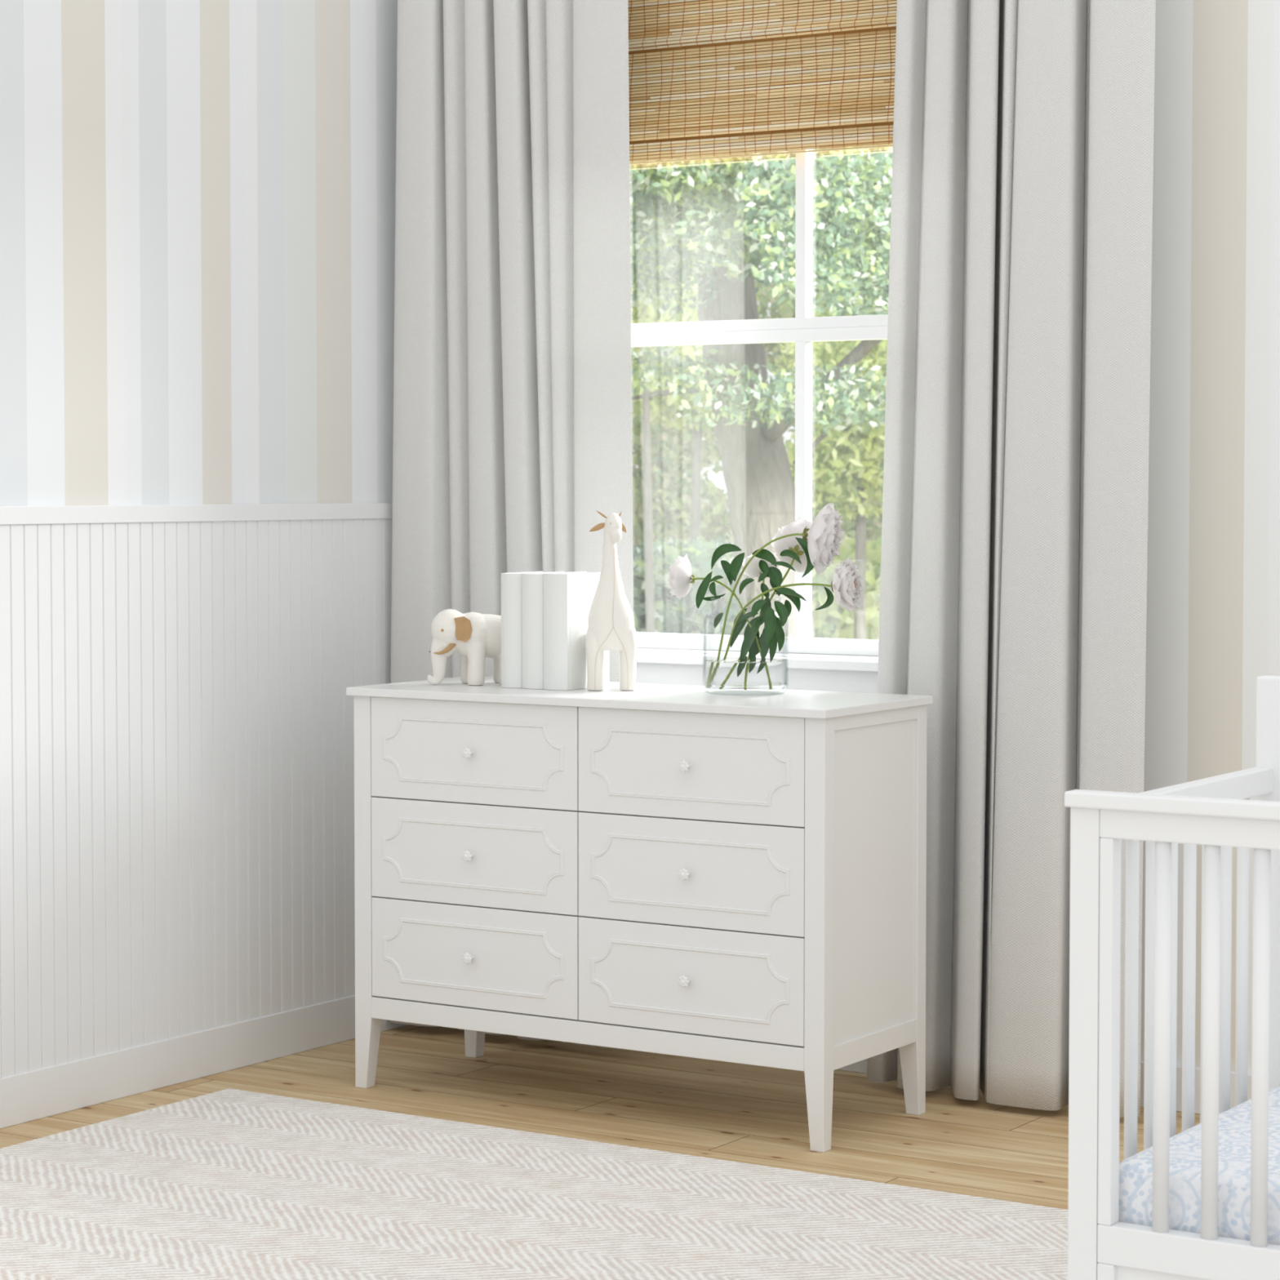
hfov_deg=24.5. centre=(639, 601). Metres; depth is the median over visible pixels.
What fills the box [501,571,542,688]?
book
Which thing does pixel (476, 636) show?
bookend
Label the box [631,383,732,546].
hedge
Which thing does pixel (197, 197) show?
wall
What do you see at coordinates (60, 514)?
trim
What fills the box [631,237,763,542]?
tree
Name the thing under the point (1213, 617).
wall
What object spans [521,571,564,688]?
book
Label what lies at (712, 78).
bamboo shade
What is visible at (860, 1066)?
baseboard
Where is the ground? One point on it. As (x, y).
(731, 540)
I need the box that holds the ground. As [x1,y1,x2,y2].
[716,530,733,543]
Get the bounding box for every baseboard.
[0,995,408,1128]
[835,1058,1251,1114]
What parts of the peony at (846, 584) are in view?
stem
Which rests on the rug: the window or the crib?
the crib
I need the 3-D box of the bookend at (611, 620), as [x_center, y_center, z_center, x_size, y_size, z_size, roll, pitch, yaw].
[-0.060,-0.004,6.185,0.108,0.377,0.110,0,2,0]
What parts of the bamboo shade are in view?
rail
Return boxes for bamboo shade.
[627,0,897,164]
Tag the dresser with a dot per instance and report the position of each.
(700, 872)
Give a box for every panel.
[387,0,633,1048]
[866,0,1155,1117]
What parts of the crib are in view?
post, panel frame, panel, rail, rail, rail, post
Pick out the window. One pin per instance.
(813, 664)
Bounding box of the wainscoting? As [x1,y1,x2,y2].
[0,518,391,1077]
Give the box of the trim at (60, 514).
[0,502,392,524]
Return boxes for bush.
[632,535,737,635]
[811,535,881,639]
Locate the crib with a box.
[1064,675,1279,1279]
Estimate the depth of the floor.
6.10 m
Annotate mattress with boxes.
[1117,1086,1279,1244]
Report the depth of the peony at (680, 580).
6.09 m
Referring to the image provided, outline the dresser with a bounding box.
[346,676,933,1152]
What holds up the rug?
on the floor
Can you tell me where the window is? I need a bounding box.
[631,149,888,693]
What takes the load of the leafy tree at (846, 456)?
on the ground
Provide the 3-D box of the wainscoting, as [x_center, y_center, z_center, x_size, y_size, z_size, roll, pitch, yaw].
[-2.230,0.461,4.417,0.004,1.130,6.328,1,3,33]
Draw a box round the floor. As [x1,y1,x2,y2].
[0,1024,1199,1209]
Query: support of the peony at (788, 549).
in the glass vase
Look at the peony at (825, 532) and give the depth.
5.95 m
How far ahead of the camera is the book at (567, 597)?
6.19 m
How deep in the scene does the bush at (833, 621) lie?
27.50 m
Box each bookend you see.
[426,608,501,685]
[585,510,637,690]
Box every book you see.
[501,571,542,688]
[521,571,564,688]
[542,571,609,690]
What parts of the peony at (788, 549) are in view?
stem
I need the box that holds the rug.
[0,1088,1067,1279]
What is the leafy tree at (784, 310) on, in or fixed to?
on the ground
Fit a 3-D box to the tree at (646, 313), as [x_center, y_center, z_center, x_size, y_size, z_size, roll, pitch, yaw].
[-0.034,-1.086,22.097,0.999,4.518,2.036,1,3,33]
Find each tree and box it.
[629,143,893,637]
[629,164,702,632]
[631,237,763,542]
[755,266,888,541]
[772,311,887,639]
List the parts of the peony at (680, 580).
stem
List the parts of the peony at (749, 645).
stem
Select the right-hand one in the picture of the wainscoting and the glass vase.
the glass vase
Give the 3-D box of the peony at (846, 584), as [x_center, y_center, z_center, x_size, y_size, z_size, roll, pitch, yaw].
[0.283,0.044,6.000,0.394,0.278,0.108,2,3,39]
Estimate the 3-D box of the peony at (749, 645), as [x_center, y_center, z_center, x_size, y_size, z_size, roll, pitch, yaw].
[0.262,0.034,6.104,0.125,0.288,0.186,-2,3,-43]
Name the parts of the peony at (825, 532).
stem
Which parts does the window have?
sill, sash, sash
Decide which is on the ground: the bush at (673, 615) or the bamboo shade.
the bush at (673, 615)
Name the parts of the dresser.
leg, knob, knob, knob, moulding, moulding, moulding, leg, drawer, drawer, drawer, knob, knob, knob, moulding, moulding, moulding, drawer, drawer, drawer, leg, panel, rail, rail, leg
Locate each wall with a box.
[0,0,397,506]
[1140,0,1279,1073]
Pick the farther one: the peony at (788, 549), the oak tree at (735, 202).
the oak tree at (735, 202)
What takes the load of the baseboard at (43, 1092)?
attached to the wall at (197, 197)
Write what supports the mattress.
on the crib
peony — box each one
[666,554,761,657]
[711,502,844,660]
[713,548,784,662]
[723,556,863,659]
[737,516,813,660]
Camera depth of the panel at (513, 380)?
6.72 m

